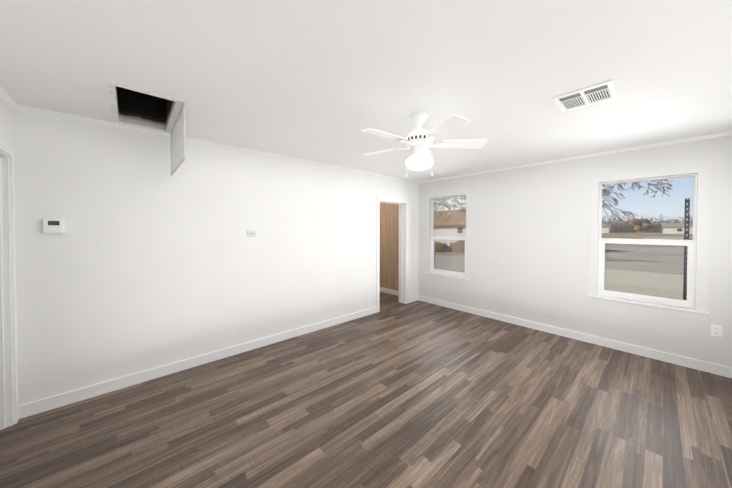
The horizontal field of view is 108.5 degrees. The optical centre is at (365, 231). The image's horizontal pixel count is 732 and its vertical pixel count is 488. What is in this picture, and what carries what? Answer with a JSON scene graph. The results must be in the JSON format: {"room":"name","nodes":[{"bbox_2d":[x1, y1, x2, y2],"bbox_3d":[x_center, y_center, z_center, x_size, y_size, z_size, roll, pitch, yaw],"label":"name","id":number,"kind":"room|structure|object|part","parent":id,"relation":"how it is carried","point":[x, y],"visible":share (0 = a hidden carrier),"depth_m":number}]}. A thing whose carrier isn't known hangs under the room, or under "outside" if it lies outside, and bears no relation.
{"room":"empty living room","nodes":[
{"label":"empty living room","id":0,"kind":"room"},
{"bbox_2d":[0,97,11,147],"bbox_3d":[-1.466,0.259,0.564,0.100,2.440,3.875,-1,1,-42],"label":"wall","id":1,"kind":"structure","parent":0,"point":[5,124],"depth_m":1.93},
{"bbox_2d":[0,86,17,108],"bbox_3d":[-1.411,-0.947,0.584,0.034,0.034,3.780,-1,1,-42],"label":"crown molding","id":2,"kind":"structure","parent":1,"relation":"attached to","point":[7,99],"depth_m":1.91},
{"bbox_2d":[0,140,18,429],"bbox_3d":[-2.424,0.419,1.645,0.114,2.090,0.930,-1,1,-42],"label":"door frame","id":3,"kind":"structure","parent":1,"relation":"attached to","point":[9,416],"depth_m":1.97},
{"bbox_2d":[11,108,418,405],"bbox_3d":[-1.802,0.227,2.985,7.830,2.440,0.180,-1,1,-42],"label":"wall","id":4,"kind":"structure","parent":0,"point":[105,286],"depth_m":2.66},
{"bbox_2d":[43,218,63,233],"bbox_3d":[-2.562,-0.045,2.161,0.113,0.130,0.032,-1,1,-42],"label":"thermostat","id":5,"kind":"object","parent":4,"relation":"attached to","point":[53,225],"visible":1,"depth_m":2.15},
{"bbox_2d":[18,307,376,418],"bbox_3d":[-1.263,1.392,3.352,3.905,0.100,0.014,-1,1,-42],"label":"baseboard","id":6,"kind":"structure","parent":4,"relation":"attached to","point":[46,404],"depth_m":2.66},
{"bbox_2d":[13,104,418,183],"bbox_3d":[-0.809,-0.988,3.718,5.114,0.034,0.034,-1,1,-42],"label":"crown molding","id":7,"kind":"structure","parent":4,"relation":"attached to","point":[21,107],"depth_m":2.66},
{"bbox_2d":[247,231,255,236],"bbox_3d":[-1.396,0.025,3.219,0.108,0.080,0.013,-1,1,-42],"label":"switch plate","id":8,"kind":"object","parent":4,"relation":"attached to","point":[251,233],"visible":1,"depth_m":3.21},
{"bbox_2d":[377,196,408,311],"bbox_3d":[0.454,0.397,4.999,0.865,2.045,0.194,-1,1,-42],"label":"door frame","id":9,"kind":"structure","parent":4,"relation":"attached to","point":[403,204],"depth_m":5.19},
{"bbox_2d":[408,295,417,302],"bbox_3d":[0.955,1.366,5.339,0.320,0.100,0.014,-1,1,-42],"label":"baseboard","id":10,"kind":"structure","parent":4,"relation":"attached to","point":[415,298],"depth_m":5.33},
{"bbox_2d":[0,291,731,487],"bbox_3d":[-1.143,1.496,2.266,7.830,0.080,6.195,-1,1,-42],"label":"floor","id":11,"kind":"structure","parent":0,"point":[394,392],"depth_m":2.05},
{"bbox_2d":[0,0,731,181],"bbox_3d":[-1.143,-1.034,2.232,7.830,0.100,6.195,-1,1,-42],"label":"ceiling","id":12,"kind":"structure","parent":0,"point":[324,81],"depth_m":1.58},
{"bbox_2d":[106,80,182,132],"bbox_3d":[-1.801,-0.975,2.158,0.421,0.018,0.860,-1,1,-42],"label":"frame","id":13,"kind":"object","parent":12,"relation":"attached to","point":[111,85],"visible":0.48,"depth_m":2.00},
{"bbox_2d":[115,86,175,129],"bbox_3d":[-1.794,-1.268,2.160,0.409,0.569,0.830,-1,1,-42],"label":"shaft","id":14,"kind":"object","parent":12,"relation":"attached to","point":[136,107],"visible":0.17,"depth_m":2.43},
{"bbox_2d":[361,112,487,177],"bbox_3d":[0.424,-0.722,2.229,1.073,0.526,1.090,-1,1,-42],"label":"ceiling fan","id":15,"kind":"object","parent":12,"relation":"hanging from","point":[418,141],"visible":1,"depth_m":2.16},
{"bbox_2d":[552,79,617,111],"bbox_3d":[1.586,-0.973,1.912,0.317,0.015,0.323,-1,1,-42],"label":"ceiling vent","id":16,"kind":"object","parent":12,"relation":"in","point":[593,94],"visible":1,"depth_m":1.89},
{"bbox_2d":[380,202,398,290],"bbox_3d":[0.310,0.183,6.287,0.035,2.440,1.920,-1,1,-42],"label":"wall","id":17,"kind":"structure","parent":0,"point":[389,245],"depth_m":6.01},
{"bbox_2d":[380,287,398,294],"bbox_3d":[0.292,1.353,6.286,0.014,0.100,1.920,-1,1,-42],"label":"baseboard","id":18,"kind":"structure","parent":17,"relation":"attached to","point":[390,291],"depth_m":6.00},
{"bbox_2d":[418,135,731,367],"bbox_3d":[1.728,0.203,4.821,0.120,2.440,6.195,-1,1,-42],"label":"wall","id":19,"kind":"structure","parent":0,"point":[519,240],"depth_m":3.60},
{"bbox_2d":[425,186,470,284],"bbox_3d":[1.559,0.061,4.996,0.164,1.722,0.959,-1,1,-42],"label":"window","id":20,"kind":"structure","parent":19,"relation":"in","point":[466,191],"depth_m":5.01},
{"bbox_3d":[1.589,0.075,5.023,0.084,1.479,0.762,-1,1,-42],"label":"window sash","id":21,"kind":"part","parent":20,"relation":"part of"},
{"bbox_2d":[194,142,707,361],"bbox_3d":[0.849,0.195,2.777,3.919,2.308,3.669,-1,1,-42],"label":"trim","id":22,"kind":"structure","parent":19,"relation":"attached to","point":[705,353],"depth_m":3.63},
{"bbox_2d":[418,295,731,377],"bbox_3d":[2.360,1.383,4.031,0.014,0.100,3.840,-1,1,-42],"label":"baseboard","id":23,"kind":"structure","parent":19,"relation":"attached to","point":[708,367],"depth_m":3.33},
{"bbox_2d":[419,131,731,182],"bbox_3d":[2.372,-0.992,3.973,0.034,0.034,3.780,-1,1,-42],"label":"crown molding","id":24,"kind":"structure","parent":19,"relation":"attached to","point":[730,132],"depth_m":3.31},
{"bbox_2d":[588,163,710,320],"bbox_3d":[3.256,0.101,3.101,0.164,1.622,0.961,-1,1,-42],"label":"window","id":25,"kind":"structure","parent":19,"relation":"in","point":[700,311],"depth_m":3.01},
{"bbox_3d":[3.286,0.097,3.128,0.084,1.444,0.784,-1,1,-42],"label":"window sash","id":26,"kind":"part","parent":25,"relation":"part of"},
{"bbox_2d":[711,324,721,336],"bbox_3d":[3.567,1.006,2.683,0.012,0.116,0.070,-1,1,-42],"label":"outlet","id":27,"kind":"object","parent":19,"relation":"attached to","point":[716,330],"visible":1,"depth_m":2.68},
{"label":"outside","id":28,"kind":"structure","parent":0,"visible":0},
{"bbox_2d":[436,233,692,255],"bbox_3d":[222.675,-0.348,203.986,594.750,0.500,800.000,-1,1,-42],"label":"ground","id":29,"kind":"structure","parent":28,"point":[630,234],"depth_m":67.26},
{"bbox_2d":[435,240,464,252],"bbox_3d":[5.493,1.114,25.386,12.682,1.276,3.062,0,1,31],"label":"brush pile","id":30,"kind":"object","parent":29,"relation":"on","point":[451,246],"depth_m":23.17},
{"bbox_2d":[434,209,465,245],"bbox_3d":[9.466,-0.523,33.763,7.200,4.330,21.700,-1,1,-42],"label":"neighbouring house","id":31,"kind":"structure","parent":29,"relation":"on","point":[453,226],"depth_m":29.64},
{"bbox_2d":[434,197,465,209],"bbox_3d":[17.378,-4.261,52.643,16.904,11.422,16.809,-1,1,-42],"label":"tree","id":32,"kind":"object","parent":29,"relation":"on","point":[446,205],"depth_m":47.84},
{"bbox_2d":[434,197,465,220],"bbox_3d":[10.700,-4.384,22.370,11.635,12.446,10.174,-1,1,-42],"label":"tree","id":33,"kind":"object","parent":29,"relation":"on","point":[454,205],"depth_m":20.91},
{"bbox_2d":[435,236,691,298],"bbox_3d":[39.360,1.538,39.762,89.000,0.050,400.000,-1,1,-42],"label":"asphalt","id":34,"kind":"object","parent":29,"relation":"on","point":[634,260],"depth_m":14.27},
{"bbox_2d":[602,224,611,232],"bbox_3d":[100.596,-1.450,116.745,7.800,4.000,11.800,-1,1,-42],"label":"house","id":35,"kind":"structure","parent":29,"relation":"on","point":[608,230],"depth_m":111.38},
{"bbox_2d":[602,179,671,226],"bbox_3d":[27.162,-5.270,33.480,13.261,13.873,15.509,-1,1,-42],"label":"tree","id":36,"kind":"object","parent":29,"relation":"on","point":[605,191],"depth_m":31.43},
{"bbox_2d":[630,218,651,234],"bbox_3d":[84.817,-1.558,81.422,5.174,5.160,4.865,-1,1,-42],"label":"tree","id":37,"kind":"object","parent":29,"relation":"on","point":[641,226],"depth_m":80.39},
{"bbox_2d":[602,204,692,232],"bbox_3d":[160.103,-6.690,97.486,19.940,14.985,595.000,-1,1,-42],"label":"tree","id":38,"kind":"object","parent":29,"relation":"on","point":[629,227],"depth_m":128.33},
{"bbox_2d":[661,223,692,233],"bbox_3d":[122.747,-1.293,101.012,7.800,4.100,12.800,-1,1,-42],"label":"house","id":39,"kind":"structure","parent":29,"relation":"on","point":[670,228],"depth_m":101.31},
{"bbox_2d":[683,198,689,299],"bbox_3d":[4.453,0.788,3.672,0.055,2.500,0.044,-1,1,-42],"label":"sign post","id":40,"kind":"object","parent":29,"relation":"on","point":[686,232],"depth_m":3.65},
{"bbox_3d":[-1.228,0.236,2.254,7.710,2.440,6.075,-1,1,-42],"label":"shell","id":41,"kind":"object","parent":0,"visible":0},
{"bbox_2d":[170,103,185,175],"bbox_3d":[-1.647,-0.760,2.298,0.010,0.420,0.860,-1,1,-42],"label":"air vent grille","id":42,"kind":"object","parent":41,"relation":"attached to","point":[174,163],"visible":1,"depth_m":2.22}
]}

